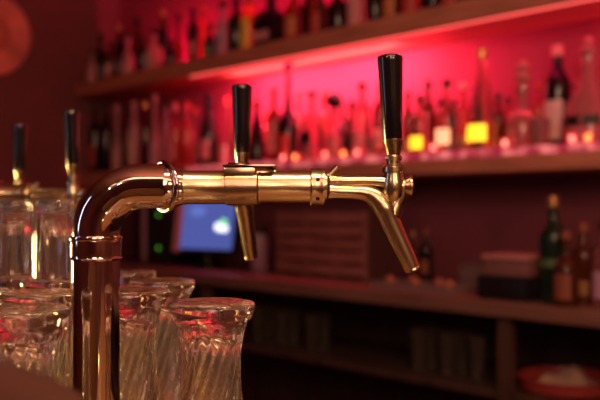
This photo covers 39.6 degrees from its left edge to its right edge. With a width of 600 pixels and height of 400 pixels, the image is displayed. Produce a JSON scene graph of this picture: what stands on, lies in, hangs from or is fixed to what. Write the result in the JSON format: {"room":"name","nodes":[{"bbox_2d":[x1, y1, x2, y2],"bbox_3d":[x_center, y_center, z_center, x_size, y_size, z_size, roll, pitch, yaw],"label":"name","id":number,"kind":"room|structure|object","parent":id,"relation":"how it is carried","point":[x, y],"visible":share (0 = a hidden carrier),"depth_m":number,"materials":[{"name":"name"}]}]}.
{"room":"bar","nodes":[
{"label":"bar","id":0,"kind":"room"},
{"bbox_2d":[0,0,119,204],"bbox_3d":[-3.187,-0.091,3.553,5.460,2.850,0.100,1,-1,-43],"label":"wall","id":1,"kind":"structure","parent":0,"point":[36,94],"depth_m":5.08,"materials":[{"name":"red paint"}]},
{"bbox_2d":[0,0,30,74],"bbox_3d":[-1.785,-0.964,4.800,0.494,0.494,0.028,1,-1,-44],"label":"wall plate","id":2,"kind":"object","parent":1,"relation":"attached to","point":[15,38],"visible":1,"depth_m":4.89,"materials":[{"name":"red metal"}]},
{"bbox_2d":[119,0,599,280],"bbox_3d":[1.039,-0.095,3.135,0.100,2.850,6.520,1,-1,-43],"label":"wall","id":3,"kind":"structure","parent":0,"point":[457,62],"depth_m":3.84,"materials":[{"name":"red paint"}]},
{"bbox_2d":[75,0,599,101],"bbox_3d":[0.886,-0.693,2.996,0.318,0.088,6.316,1,-1,-43],"label":"shelf","id":4,"kind":"object","parent":3,"relation":"attached to","point":[174,77],"depth_m":3.55,"materials":[{"name":"brown wood"}]},
{"bbox_2d":[87,50,96,81],"bbox_3d":[-1.297,-0.826,5.200,0.063,0.221,0.063,0,-1,-34],"label":"liquor bottle","id":5,"kind":"object","parent":4,"relation":"on","point":[92,67],"visible":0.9,"depth_m":5.18,"materials":[{"name":"pink"}]},
{"bbox_2d":[96,33,105,79],"bbox_3d":[-1.254,-0.882,5.257,0.063,0.333,0.063,0,-1,-24],"label":"liquor bottle","id":6,"kind":"object","parent":4,"relation":"on","point":[100,55],"visible":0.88,"depth_m":5.23,"materials":[{"name":"black"}]},
{"bbox_2d":[104,42,115,77],"bbox_3d":[-1.145,-0.836,5.024,0.067,0.236,0.067,0,-1,34],"label":"liquor bottle","id":7,"kind":"object","parent":4,"relation":"on","point":[110,58],"visible":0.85,"depth_m":5.00,"materials":[{"name":"brown"}]},
{"bbox_2d":[114,24,124,75],"bbox_3d":[-1.115,-0.899,5.140,0.068,0.364,0.068,0,-1,-39],"label":"liquor bottle","id":8,"kind":"object","parent":4,"relation":"on","point":[119,48],"visible":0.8,"depth_m":5.11,"materials":[{"name":"black"}]},
{"bbox_2d":[122,38,133,73],"bbox_3d":[-1.010,-0.836,4.897,0.071,0.234,0.071,0,-1,31],"label":"liquor bottle","id":9,"kind":"object","parent":4,"relation":"on","point":[127,58],"visible":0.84,"depth_m":4.87,"materials":[{"name":"pink"}]},
{"bbox_2d":[131,17,140,71],"bbox_3d":[-0.975,-0.905,4.992,0.072,0.374,0.072,0,-1,-38],"label":"liquor bottle","id":10,"kind":"object","parent":4,"relation":"on","point":[135,42],"visible":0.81,"depth_m":4.96,"materials":[{"name":"brown"}]},
{"bbox_2d":[136,35,146,70],"bbox_3d":[-0.903,-0.830,4.770,0.069,0.219,0.069,0,-1,26],"label":"liquor bottle","id":11,"kind":"object","parent":4,"relation":"on","point":[140,51],"visible":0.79,"depth_m":4.74,"materials":[{"name":"black"}]},
{"bbox_2d":[144,29,162,68],"bbox_3d":[-0.826,-0.842,4.717,0.084,0.242,0.083,1,-1,-43],"label":"liquor bottle","id":12,"kind":"object","parent":4,"relation":"on","point":[153,55],"visible":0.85,"depth_m":4.69,"materials":[{"name":"pink"}]},
{"bbox_2d":[157,9,168,56],"bbox_3d":[-0.790,-0.909,4.811,0.069,0.379,0.069,0,-1,31],"label":"liquor bottle","id":13,"kind":"object","parent":4,"relation":"on","point":[163,34],"visible":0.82,"depth_m":4.79,"materials":[{"name":"green"}]},
{"bbox_2d":[163,40,178,65],"bbox_3d":[-0.708,-0.801,4.578,0.083,0.157,0.082,0,-1,-21],"label":"liquor bottle","id":14,"kind":"object","parent":4,"relation":"on","point":[171,56],"visible":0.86,"depth_m":4.55,"materials":[{"name":"black"}]},
{"bbox_2d":[173,13,184,61],"bbox_3d":[-0.681,-0.881,4.660,0.073,0.320,0.073,0,-1,-30],"label":"liquor bottle","id":15,"kind":"object","parent":4,"relation":"on","point":[177,46],"visible":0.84,"depth_m":4.64,"materials":[{"name":"brown"}]},
{"bbox_2d":[186,7,199,59],"bbox_3d":[-0.571,-0.875,4.448,0.070,0.303,0.070,0,-1,28],"label":"liquor bottle","id":16,"kind":"object","parent":4,"relation":"on","point":[193,32],"visible":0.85,"depth_m":4.42,"materials":[{"name":"black"}]},
{"bbox_2d":[198,5,207,56],"bbox_3d":[-0.525,-0.888,4.517,0.076,0.330,0.076,0,-1,-42],"label":"liquor bottle","id":17,"kind":"object","parent":4,"relation":"on","point":[202,24],"visible":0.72,"depth_m":4.49,"materials":[{"name":"red"}]},
{"bbox_2d":[202,23,214,56],"bbox_3d":[-0.465,-0.817,4.307,0.078,0.185,0.078,0,-1,24],"label":"liquor bottle","id":18,"kind":"object","parent":4,"relation":"on","point":[208,47],"visible":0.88,"depth_m":4.28,"materials":[{"name":"green"}]},
{"bbox_2d":[215,1,227,53],"bbox_3d":[-0.393,-0.867,4.246,0.082,0.284,0.082,0,-1,-39],"label":"liquor bottle","id":19,"kind":"object","parent":4,"relation":"on","point":[221,24],"visible":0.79,"depth_m":4.21,"materials":[{"name":"pink"}]},
{"bbox_2d":[228,0,240,50],"bbox_3d":[-0.321,-0.871,4.185,0.080,0.290,0.080,0,-1,-24],"label":"liquor bottle","id":20,"kind":"object","parent":4,"relation":"on","point":[234,19],"visible":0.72,"depth_m":4.15,"materials":[{"name":"black"}]},
{"bbox_2d":[240,0,256,48],"bbox_3d":[-0.251,-0.875,4.096,0.084,0.297,0.084,0,-1,41],"label":"liquor bottle","id":21,"kind":"object","parent":4,"relation":"on","point":[247,15],"visible":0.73,"depth_m":4.06,"materials":[{"name":"orange"}]},
{"bbox_2d":[251,0,284,45],"bbox_3d":[-0.139,-0.867,3.992,0.143,0.279,0.141,1,-1,-43],"label":"liquor bottle","id":22,"kind":"object","parent":4,"relation":"on","point":[268,24],"visible":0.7,"depth_m":3.94,"materials":[{"name":"black"}]},
{"bbox_2d":[284,0,302,38],"bbox_3d":[-0.029,-0.856,3.861,0.089,0.254,0.089,0,-1,34],"label":"liquor bottle","id":23,"kind":"object","parent":4,"relation":"on","point":[293,20],"visible":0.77,"depth_m":3.82,"materials":[{"name":"brown"}]},
{"bbox_2d":[309,0,325,33],"bbox_3d":[0.080,-0.851,3.747,0.077,0.241,0.076,0,-1,-25],"label":"liquor bottle","id":24,"kind":"object","parent":4,"relation":"on","point":[317,9],"visible":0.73,"depth_m":3.71,"materials":[{"name":"brown"}]},
{"bbox_2d":[326,0,346,29],"bbox_3d":[0.169,-0.849,3.698,0.106,0.237,0.106,0,-1,-36],"label":"liquor bottle","id":25,"kind":"object","parent":4,"relation":"on","point":[336,10],"visible":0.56,"depth_m":3.65,"materials":[{"name":"black"}]},
{"bbox_2d":[347,0,364,24],"bbox_3d":[0.240,-0.856,3.578,0.078,0.248,0.078,0,-1,25],"label":"liquor bottle","id":26,"kind":"object","parent":4,"relation":"on","point":[355,8],"visible":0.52,"depth_m":3.54,"materials":[{"name":"pink"}]},
{"bbox_2d":[366,0,381,20],"bbox_3d":[0.318,-0.855,3.540,0.076,0.245,0.076,0,-1,35],"label":"liquor bottle","id":27,"kind":"object","parent":4,"relation":"on","point":[373,7],"visible":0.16,"depth_m":3.51,"materials":[{"name":"black"}]},
{"bbox_2d":[382,0,400,17],"bbox_3d":[0.378,-0.849,3.432,0.079,0.231,0.078,0,-1,-26],"label":"liquor bottle","id":28,"kind":"object","parent":4,"relation":"on","point":[389,7],"visible":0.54,"depth_m":3.40,"materials":[{"name":"brown"}]},
{"bbox_2d":[401,0,421,13],"bbox_3d":[0.451,-0.848,3.369,0.082,0.229,0.081,0,-1,-32],"label":"liquor bottle","id":29,"kind":"object","parent":4,"relation":"on","point":[406,5],"visible":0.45,"depth_m":3.33,"materials":[{"name":"red"}]},
{"bbox_2d":[77,141,599,187],"bbox_3d":[0.884,-0.143,2.989,0.324,0.086,6.316,1,-1,-43],"label":"shelf","id":30,"kind":"object","parent":3,"relation":"attached to","point":[581,157],"visible":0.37,"depth_m":3.08,"materials":[{"name":"brown wood"}]},
{"bbox_2d":[89,103,100,171],"bbox_3d":[-1.277,-0.383,5.189,0.069,0.436,0.069,-1,-1,44],"label":"liquor bottle","id":31,"kind":"object","parent":30,"relation":"on","point":[95,132],"visible":0.91,"depth_m":5.16,"materials":[{"name":"black"}]},
{"bbox_2d":[101,102,111,171],"bbox_3d":[-1.221,-0.390,5.247,0.069,0.450,0.069,0,-1,27],"label":"liquor bottle","id":32,"kind":"object","parent":30,"relation":"on","point":[106,131],"visible":0.91,"depth_m":5.22,"materials":[{"name":"black"}]},
{"bbox_2d":[111,104,122,170],"bbox_3d":[-1.094,-0.369,4.981,0.067,0.404,0.067,0,-1,-42],"label":"liquor bottle","id":33,"kind":"object","parent":30,"relation":"on","point":[116,150],"visible":0.88,"depth_m":4.96,"materials":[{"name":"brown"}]},
{"bbox_2d":[120,105,128,165],"bbox_3d":[-1.067,-0.373,5.114,0.074,0.415,0.074,1,-1,-44],"label":"liquor bottle","id":34,"kind":"object","parent":30,"relation":"on","point":[124,128],"visible":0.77,"depth_m":5.08,"materials":[{"name":"brown"}]},
{"bbox_2d":[128,101,139,164],"bbox_3d":[-0.969,-0.372,4.864,0.071,0.407,0.071,-1,-1,43],"label":"liquor bottle","id":35,"kind":"object","parent":30,"relation":"on","point":[133,128],"visible":0.87,"depth_m":4.84,"materials":[{"name":"pink"}]},
{"bbox_2d":[140,100,150,163],"bbox_3d":[-0.915,-0.378,4.924,0.071,0.421,0.071,0,-1,-29],"label":"liquor bottle","id":36,"kind":"object","parent":30,"relation":"on","point":[145,127],"visible":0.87,"depth_m":4.89,"materials":[{"name":"brown"}]},
{"bbox_2d":[149,94,160,163],"bbox_3d":[-0.819,-0.383,4.706,0.069,0.427,0.069,1,-1,-44],"label":"liquor bottle","id":37,"kind":"object","parent":30,"relation":"on","point":[154,141],"visible":0.89,"depth_m":4.68,"materials":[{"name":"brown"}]},
{"bbox_2d":[160,100,170,160],"bbox_3d":[-0.769,-0.370,4.784,0.069,0.403,0.069,0,-1,41],"label":"liquor bottle","id":38,"kind":"object","parent":30,"relation":"on","point":[165,124],"visible":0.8,"depth_m":4.75,"materials":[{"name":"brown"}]},
{"bbox_2d":[169,103,180,166],"bbox_3d":[-0.688,-0.351,4.581,0.067,0.360,0.067,0,-1,33],"label":"liquor bottle","id":39,"kind":"object","parent":30,"relation":"on","point":[174,129],"visible":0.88,"depth_m":4.55,"materials":[{"name":"red"}]},
{"bbox_2d":[180,102,193,166],"bbox_3d":[-0.617,-0.352,4.551,0.071,0.362,0.071,0,-1,-25],"label":"liquor bottle","id":40,"kind":"object","parent":30,"relation":"on","point":[186,131],"visible":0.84,"depth_m":4.52,"materials":[{"name":"red"}]},
{"bbox_2d":[193,107,199,165],"bbox_3d":[-0.581,-0.342,4.615,0.061,0.342,0.061,0,-1,-34],"label":"liquor bottle","id":41,"kind":"object","parent":30,"relation":"on","point":[196,141],"visible":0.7,"depth_m":4.60,"materials":[{"name":"pink"}]},
{"bbox_2d":[199,93,218,165],"bbox_3d":[-0.470,-0.363,4.308,0.099,0.378,0.098,0,-1,-25],"label":"champagne bottle","id":42,"kind":"object","parent":30,"relation":"on","point":[209,137],"visible":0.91,"depth_m":4.27,"materials":[{"name":"green"}]},
{"bbox_2d":[220,97,233,163],"bbox_3d":[-0.380,-0.353,4.329,0.068,0.360,0.068,0,-1,32],"label":"liquor bottle","id":43,"kind":"object","parent":30,"relation":"on","point":[227,145],"visible":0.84,"depth_m":4.31,"materials":[{"name":"pink"}]},
{"bbox_2d":[248,100,265,162],"bbox_3d":[-0.209,-0.330,4.047,0.092,0.307,0.092,0,-1,38],"label":"liquor bottle","id":44,"kind":"object","parent":30,"relation":"on","point":[257,152],"visible":0.86,"depth_m":4.02,"materials":[{"name":"black"}]},
{"bbox_2d":[266,88,280,161],"bbox_3d":[-0.125,-0.356,4.002,0.073,0.360,0.072,0,-1,-22],"label":"liquor bottle","id":45,"kind":"object","parent":30,"relation":"on","point":[273,117],"visible":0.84,"depth_m":3.97,"materials":[{"name":"brown"}]},
{"bbox_2d":[277,63,298,160],"bbox_3d":[-0.057,-0.410,3.901,0.099,0.465,0.099,0,-1,24],"label":"liquor bottle","id":46,"kind":"object","parent":30,"relation":"on","point":[288,131],"visible":0.93,"depth_m":3.87,"materials":[{"name":"black"}]},
{"bbox_2d":[299,91,323,159],"bbox_3d":[0.054,-0.337,3.805,0.089,0.317,0.088,1,-1,-43],"label":"liquor bottle","id":47,"kind":"object","parent":30,"relation":"on","point":[311,128],"visible":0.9,"depth_m":3.78,"materials":[{"name":"pink"}]},
{"bbox_2d":[318,90,329,150],"bbox_3d":[0.113,-0.346,3.912,0.061,0.337,0.061,0,-1,39],"label":"liquor bottle","id":48,"kind":"object","parent":30,"relation":"on","point":[324,116],"visible":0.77,"depth_m":3.89,"materials":[{"name":"red"}]},
{"bbox_2d":[325,92,342,157],"bbox_3d":[0.151,-0.330,3.711,0.078,0.301,0.078,0,-1,19],"label":"liquor bottle","id":49,"kind":"object","parent":30,"relation":"on","point":[333,100],"visible":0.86,"depth_m":3.69,"materials":[{"name":"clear glass"}]},
{"bbox_2d":[344,100,354,156],"bbox_3d":[0.229,-0.310,3.686,0.067,0.260,0.066,0,-1,-28],"label":"liquor bottle","id":50,"kind":"object","parent":30,"relation":"on","point":[348,127],"visible":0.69,"depth_m":3.66,"materials":[{"name":"brown"}]},
{"bbox_2d":[353,82,370,155],"bbox_3d":[0.265,-0.343,3.575,0.078,0.324,0.077,0,-1,-21],"label":"liquor bottle","id":51,"kind":"object","parent":30,"relation":"on","point":[361,112],"visible":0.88,"depth_m":3.54,"materials":[{"name":"pink"}]},
{"bbox_2d":[364,138,377,155],"bbox_3d":[0.294,-0.219,3.457,0.057,0.075,0.055,0,-1,0],"label":"crystal tumbler","id":52,"kind":"object","parent":30,"relation":"on","point":[370,144],"visible":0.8,"depth_m":3.44,"materials":[{"name":"pink"}]},
{"bbox_2d":[373,77,385,154],"bbox_3d":[0.345,-0.353,3.564,0.069,0.344,0.069,1,-1,-45],"label":"liquor bottle","id":53,"kind":"object","parent":30,"relation":"on","point":[377,116],"visible":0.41,"depth_m":3.53,"materials":[{"name":"brown"}]},
{"bbox_2d":[402,91,412,152],"bbox_3d":[0.461,-0.322,3.558,0.055,0.283,0.055,0,-1,24],"label":"liquor bottle","id":54,"kind":"object","parent":30,"relation":"on","point":[407,113],"visible":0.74,"depth_m":3.54,"materials":[{"name":"brown"}]},
{"bbox_2d":[410,95,429,152],"bbox_3d":[0.479,-0.301,3.334,0.077,0.235,0.076,0,-1,-23],"label":"liquor bottle","id":55,"kind":"object","parent":30,"relation":"on","point":[419,121],"visible":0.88,"depth_m":3.30,"materials":[{"name":"glass"}]},
{"bbox_2d":[423,80,434,143],"bbox_3d":[0.531,-0.339,3.456,0.062,0.314,0.062,0,-1,-29],"label":"liquor bottle","id":56,"kind":"object","parent":30,"relation":"on","point":[428,105],"visible":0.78,"depth_m":3.43,"materials":[{"name":"brown"}]},
{"bbox_2d":[435,79,457,150],"bbox_3d":[0.570,-0.326,3.239,0.086,0.285,0.086,0,-1,-32],"label":"liquor bottle","id":57,"kind":"object","parent":30,"relation":"on","point":[446,130],"visible":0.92,"depth_m":3.21,"materials":[{"name":"pink"}]},
{"bbox_2d":[456,82,469,148],"bbox_3d":[0.646,-0.325,3.305,0.055,0.283,0.055,0,-1,-22],"label":"liquor bottle","id":58,"kind":"object","parent":30,"relation":"on","point":[462,109],"visible":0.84,"depth_m":3.28,"materials":[{"name":"red"}]},
{"bbox_2d":[466,48,496,148],"bbox_3d":[0.673,-0.373,3.087,0.112,0.375,0.112,0,-1,-42],"label":"bottle","id":59,"kind":"object","parent":30,"relation":"on","point":[481,127],"visible":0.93,"depth_m":3.05,"materials":[{"name":"pink"}]},
{"bbox_2d":[494,93,504,146],"bbox_3d":[0.757,-0.296,3.188,0.054,0.223,0.054,0,-1,-41],"label":"liquor bottle","id":60,"kind":"object","parent":30,"relation":"on","point":[499,114],"visible":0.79,"depth_m":3.16,"materials":[{"name":"brown"}]},
{"bbox_2d":[504,58,538,146],"bbox_3d":[0.809,-0.350,3.024,0.136,0.329,0.136,0,-1,31],"label":"decanter","id":61,"kind":"object","parent":30,"relation":"on","point":[517,123],"visible":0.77,"depth_m":2.99,"materials":[{"name":"clear glass"}]},
{"bbox_2d":[533,81,543,117],"bbox_3d":[0.889,-0.313,3.092,0.052,0.254,0.052,1,-1,-44],"label":"liquor bottle","id":62,"kind":"object","parent":30,"relation":"on","point":[538,107],"visible":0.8,"depth_m":3.08,"materials":[{"name":"red"}]},
{"bbox_2d":[530,118,549,144],"bbox_3d":[0.836,-0.235,2.901,0.069,0.095,0.067,0,-1,0],"label":"crystal tumbler","id":63,"kind":"object","parent":30,"relation":"on","point":[539,127],"visible":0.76,"depth_m":2.87,"materials":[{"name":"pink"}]},
{"bbox_2d":[544,44,570,143],"bbox_3d":[0.929,-0.372,3.006,0.095,0.372,0.095,0,-1,40],"label":"liquor bottle","id":64,"kind":"object","parent":30,"relation":"on","point":[557,87],"visible":0.83,"depth_m":2.97,"materials":[{"name":"black"}]},
{"bbox_2d":[561,36,599,142],"bbox_3d":[0.995,-0.376,2.872,0.182,0.377,0.182,1,-1,-43],"label":"decanter","id":65,"kind":"object","parent":30,"relation":"on","point":[582,109],"visible":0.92,"depth_m":2.83,"materials":[{"name":"clear glass"}]},
{"bbox_2d":[120,173,599,279],"bbox_3d":[0.999,0.116,3.095,0.012,0.426,6.316,1,-1,-43],"label":"wall panel","id":66,"kind":"object","parent":3,"relation":"attached to","point":[466,218],"depth_m":3.39,"materials":[{"name":"brown wood"}]},
{"bbox_3d":[-0.979,1.362,1.209,5.660,0.100,6.520,1,-1,-43],"label":"floor","id":67,"kind":"structure","parent":0,"visible":0},
{"bbox_2d":[0,359,87,399],"bbox_3d":[-0.250,0.693,0.260,0.390,1.224,0.443,0,-1,0],"label":"bar stool","id":68,"kind":"object","parent":67,"relation":"on","point":[17,381],"visible":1,"depth_m":0.43,"materials":[{"name":"brown leather"}]},
{"bbox_2d":[121,255,599,399],"bbox_3d":[0.794,0.828,2.894,0.566,1.000,6.316,1,-1,-43],"label":"counter","id":69,"kind":"object","parent":67,"relation":"on","point":[368,357],"depth_m":3.48,"materials":[{"name":"brown wood"}]},
{"bbox_2d":[132,207,202,265],"bbox_3d":[-0.710,0.163,4.513,0.280,0.360,0.320,1,-1,-43],"label":"amplifier","id":70,"kind":"object","parent":69,"relation":"on","point":[153,230],"visible":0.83,"depth_m":4.39,"materials":[{"name":"black plastic"}]},
{"bbox_2d":[172,204,238,269],"bbox_3d":[-0.460,0.168,4.117,0.382,0.343,0.170,0,-1,32],"label":"monitor","id":71,"kind":"object","parent":69,"relation":"on","point":[207,229],"visible":0.88,"depth_m":4.09,"materials":[{"name":"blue plastic"}]},
{"bbox_2d":[251,226,267,270],"bbox_3d":[-0.196,0.233,4.014,0.084,0.212,0.084,1,-1,-43],"label":"jar","id":72,"kind":"object","parent":69,"relation":"on","point":[261,263],"visible":0.78,"depth_m":3.98,"materials":[{"name":"pink"}]},
{"bbox_2d":[275,309,288,346],"bbox_3d":[-0.079,0.557,3.625,0.064,0.155,0.064,0,-1,0],"label":"glass","id":73,"kind":"object","parent":69,"relation":"on","point":[281,315],"visible":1,"depth_m":3.60,"materials":[{"name":"beige"}]},
{"bbox_2d":[287,308,300,345],"bbox_3d":[-0.026,0.557,3.657,0.064,0.155,0.064,0,-1,0],"label":"glass","id":74,"kind":"object","parent":69,"relation":"on","point":[294,313],"visible":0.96,"depth_m":3.63,"materials":[{"name":"beige"}]},
{"bbox_2d":[304,313,319,351],"bbox_3d":[0.050,0.555,3.489,0.064,0.155,0.064,0,-1,0],"label":"glass","id":75,"kind":"object","parent":69,"relation":"on","point":[311,319],"visible":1,"depth_m":3.46,"materials":[{"name":"beige"}]},
{"bbox_2d":[317,312,331,350],"bbox_3d":[0.102,0.556,3.522,0.064,0.155,0.064,0,-1,0],"label":"glass","id":76,"kind":"object","parent":69,"relation":"on","point":[325,317],"visible":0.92,"depth_m":3.50,"materials":[{"name":"beige"}]},
{"bbox_2d":[276,211,391,279],"bbox_3d":[0.145,0.193,3.704,0.192,0.285,0.544,1,-1,-43],"label":"crate","id":77,"kind":"object","parent":69,"relation":"on","point":[334,244],"visible":0.98,"depth_m":3.59,"materials":[{"name":"red wood"}]},
{"bbox_2d":[121,255,599,327],"bbox_3d":[0.791,0.352,2.896,0.556,0.048,6.316,1,-1,-43],"label":"countertop","id":78,"kind":"structure","parent":69,"relation":"on","point":[241,276],"depth_m":3.14,"materials":[{"name":"brown wood"}]},
{"bbox_2d":[410,327,426,371],"bbox_3d":[0.437,0.552,3.081,0.064,0.155,0.064,0,-1,0],"label":"glass","id":79,"kind":"object","parent":69,"relation":"on","point":[418,335],"visible":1,"depth_m":3.06,"materials":[{"name":"beige"}]},
{"bbox_2d":[242,322,599,399],"bbox_3d":[0.807,0.640,2.908,0.480,0.025,6.316,1,-1,-43],"label":"shelf","id":80,"kind":"object","parent":69,"relation":"attached to","point":[379,356],"depth_m":3.28,"materials":[{"name":"brown wood"}]},
{"bbox_2d":[370,279,477,295],"bbox_3d":[0.450,0.316,3.041,0.160,0.026,0.380,1,-1,-43],"label":"tray","id":81,"kind":"object","parent":69,"relation":"on","point":[428,287],"visible":0.81,"depth_m":2.97,"materials":[{"name":"red"}]},
{"bbox_2d":[419,228,432,280],"bbox_3d":[0.497,0.222,3.282,0.052,0.219,0.051,0,-1,-27],"label":"liquor bottle","id":82,"kind":"object","parent":69,"relation":"on","point":[426,251],"visible":0.89,"depth_m":3.26,"materials":[{"name":"black"}]},
{"bbox_2d":[424,326,440,369],"bbox_3d":[0.493,0.552,3.109,0.064,0.155,0.064,0,-1,0],"label":"glass","id":83,"kind":"object","parent":69,"relation":"on","point":[432,343],"visible":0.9,"depth_m":3.08,"materials":[{"name":"beige"}]},
{"bbox_2d":[438,331,455,376],"bbox_3d":[0.527,0.551,2.986,0.064,0.155,0.064,0,-1,0],"label":"glass","id":84,"kind":"object","parent":69,"relation":"on","point":[447,339],"visible":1,"depth_m":2.96,"materials":[{"name":"beige"}]},
{"bbox_2d":[454,330,470,374],"bbox_3d":[0.587,0.551,3.010,0.064,0.155,0.064,0,-1,0],"label":"glass","id":85,"kind":"object","parent":69,"relation":"on","point":[462,353],"visible":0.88,"depth_m":2.98,"materials":[{"name":"beige"}]},
{"bbox_2d":[459,263,485,284],"bbox_3d":[0.693,0.285,3.134,0.120,0.090,0.150,1,-1,-43],"label":"flat box","id":86,"kind":"object","parent":69,"relation":"on","point":[469,273],"visible":0.38,"depth_m":3.11,"materials":[{"name":"brown"}]},
{"bbox_2d":[468,335,486,381],"bbox_3d":[0.616,0.550,2.893,0.064,0.155,0.064,0,-1,0],"label":"glass","id":87,"kind":"object","parent":69,"relation":"on","point":[476,343],"visible":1,"depth_m":2.87,"materials":[{"name":"beige"}]},
{"bbox_2d":[478,252,538,301],"bbox_3d":[0.718,0.253,2.775,0.197,0.148,0.185,1,-1,-43],"label":"box","id":88,"kind":"object","parent":69,"relation":"on","point":[510,276],"visible":0.83,"depth_m":2.70,"materials":[{"name":"black plastic"}]},
{"bbox_2d":[539,196,564,303],"bbox_3d":[0.802,0.156,2.641,0.086,0.338,0.086,0,-1,-29],"label":"wine bottle","id":89,"kind":"object","parent":69,"relation":"on","point":[550,241],"visible":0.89,"depth_m":2.61,"materials":[{"name":"green"}]},
{"bbox_2d":[516,366,599,398],"bbox_3d":[0.884,0.604,2.761,0.330,0.045,0.330,0,-1,0],"label":"round tray","id":90,"kind":"object","parent":69,"relation":"on","point":[528,378],"visible":0.83,"depth_m":2.67,"materials":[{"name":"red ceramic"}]},
{"bbox_2d":[537,365,599,385],"bbox_3d":[0.884,0.584,2.761,0.190,0.070,0.170,0,-1,29],"label":"folded cloth","id":91,"kind":"object","parent":90,"relation":"in","point":[573,375],"visible":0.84,"depth_m":2.72,"materials":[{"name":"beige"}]},
{"bbox_2d":[553,231,578,306],"bbox_3d":[0.815,0.210,2.554,0.074,0.229,0.075,-1,-1,44],"label":"liquor bottle","id":92,"kind":"object","parent":69,"relation":"on","point":[566,272],"visible":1,"depth_m":2.53,"materials":[{"name":"brown"}]},
{"bbox_2d":[571,223,592,304],"bbox_3d":[0.886,0.199,2.609,0.076,0.252,0.076,0,-1,-41],"label":"liquor bottle","id":93,"kind":"object","parent":69,"relation":"on","point":[582,253],"visible":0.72,"depth_m":2.58,"materials":[{"name":"brown"}]},
{"bbox_2d":[591,221,599,306],"bbox_3d":[0.924,0.195,2.540,0.068,0.260,0.067,0,-1,-29],"label":"liquor bottle","id":94,"kind":"object","parent":69,"relation":"on","point":[595,273],"visible":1,"depth_m":2.52,"materials":[{"name":"pink"}]},
{"bbox_3d":[-0.345,0.796,1.112,0.440,1.030,4.300,1,-1,-43],"label":"bar","id":95,"kind":"object","parent":67,"relation":"on","visible":0},
{"bbox_2d":[0,274,31,289],"bbox_3d":[-0.412,0.194,1.198,0.089,0.175,0.089,0,-1,31],"label":"beer glass","id":96,"kind":"object","parent":95,"relation":"on","point":[11,282],"visible":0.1,"depth_m":1.16,"materials":[{"name":"white"}]},
{"bbox_2d":[0,200,32,274],"bbox_3d":[-0.412,0.053,1.200,0.057,0.106,0.056,0,-1,0],"label":"tumbler","id":97,"kind":"object","parent":96,"relation":"on","point":[16,216],"visible":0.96,"depth_m":1.18,"materials":[{"name":"clear glass"}]},
{"bbox_2d":[0,303,70,376],"bbox_3d":[-0.266,0.190,0.798,0.089,0.175,0.089,0,-1,29],"label":"beer glass","id":98,"kind":"object","parent":95,"relation":"on","point":[30,333],"visible":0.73,"depth_m":0.77,"materials":[{"name":"white"}]},
{"bbox_2d":[0,288,70,386],"bbox_3d":[-0.297,0.191,0.953,0.089,0.175,0.089,0,-1,-17],"label":"beer glass","id":99,"kind":"object","parent":95,"relation":"on","point":[29,295],"visible":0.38,"depth_m":0.94,"materials":[{"name":"white"}]},
{"bbox_2d":[0,110,85,210],"bbox_3d":[-0.544,0.067,1.532,0.385,0.436,0.280,0,-1,3],"label":"tower","id":100,"kind":"object","parent":95,"relation":"on","point":[21,190],"visible":0.64,"depth_m":1.41,"materials":[{"name":"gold metal"}]},
{"bbox_2d":[12,124,26,183],"bbox_3d":[-0.553,-0.032,1.620,0.043,0.237,0.105,0,-1,0],"label":"tap","id":101,"kind":"object","parent":100,"relation":"on","point":[19,130],"depth_m":1.64,"materials":[{"name":"black paint"}]},
{"bbox_2d":[26,110,85,210],"bbox_3d":[-0.410,-0.034,1.422,0.106,0.238,0.034,0,-1,0],"label":"tap","id":102,"kind":"object","parent":100,"relation":"on","point":[70,117],"depth_m":1.41,"materials":[{"name":"black paint"}]},
{"bbox_2d":[19,277,70,381],"bbox_3d":[-0.332,0.193,1.123,0.089,0.175,0.089,0,-1,11],"label":"beer glass","id":103,"kind":"object","parent":95,"relation":"on","point":[25,283],"visible":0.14,"depth_m":1.09,"materials":[{"name":"white"}]},
{"bbox_2d":[32,199,74,279],"bbox_3d":[-0.332,0.052,1.125,0.057,0.106,0.056,0,-1,-29],"label":"tumbler","id":104,"kind":"object","parent":103,"relation":"on","point":[52,218],"visible":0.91,"depth_m":1.10,"materials":[{"name":"clear glass"}]},
{"bbox_2d":[121,269,156,286],"bbox_3d":[-0.262,0.194,1.260,0.089,0.175,0.089,0,-1,-36],"label":"beer glass","id":105,"kind":"object","parent":95,"relation":"on","point":[127,275],"visible":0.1,"depth_m":1.23,"materials":[{"name":"white"}]},
{"bbox_2d":[120,286,168,399],"bbox_3d":[-0.198,0.191,0.970,0.089,0.175,0.089,0,-1,37],"label":"beer glass","id":106,"kind":"object","parent":95,"relation":"on","point":[140,306],"visible":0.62,"depth_m":0.94,"materials":[{"name":"white"}]},
{"bbox_2d":[128,277,195,399],"bbox_3d":[-0.183,0.193,1.103,0.089,0.175,0.089,0,-1,39],"label":"beer glass","id":107,"kind":"object","parent":95,"relation":"on","point":[169,358],"visible":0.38,"depth_m":1.08,"materials":[{"name":"white"}]},
{"bbox_2d":[168,297,254,399],"bbox_3d":[-0.090,0.190,0.848,0.089,0.175,0.089,0,-1,-9],"label":"beer glass","id":108,"kind":"object","parent":95,"relation":"on","point":[211,330],"visible":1,"depth_m":0.82,"materials":[{"name":"white"}]},
{"bbox_2d":[68,53,419,399],"bbox_3d":[-0.062,0.062,1.005,0.385,0.436,0.280,0,-1,0],"label":"tower","id":109,"kind":"object","parent":95,"relation":"on","point":[95,240],"visible":1,"depth_m":0.88,"materials":[{"name":"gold metal"}]},
{"bbox_2d":[232,84,257,259],"bbox_3d":[-0.076,-0.037,1.093,0.038,0.237,0.106,0,-1,0],"label":"tap","id":110,"kind":"object","parent":109,"relation":"on","point":[241,93],"depth_m":1.11,"materials":[{"name":"black paint"}]},
{"bbox_2d":[325,53,419,273],"bbox_3d":[0.077,-0.039,0.900,0.106,0.238,0.032,0,-1,0],"label":"tap","id":111,"kind":"object","parent":109,"relation":"on","point":[387,205],"depth_m":0.89,"materials":[{"name":"black paint"}]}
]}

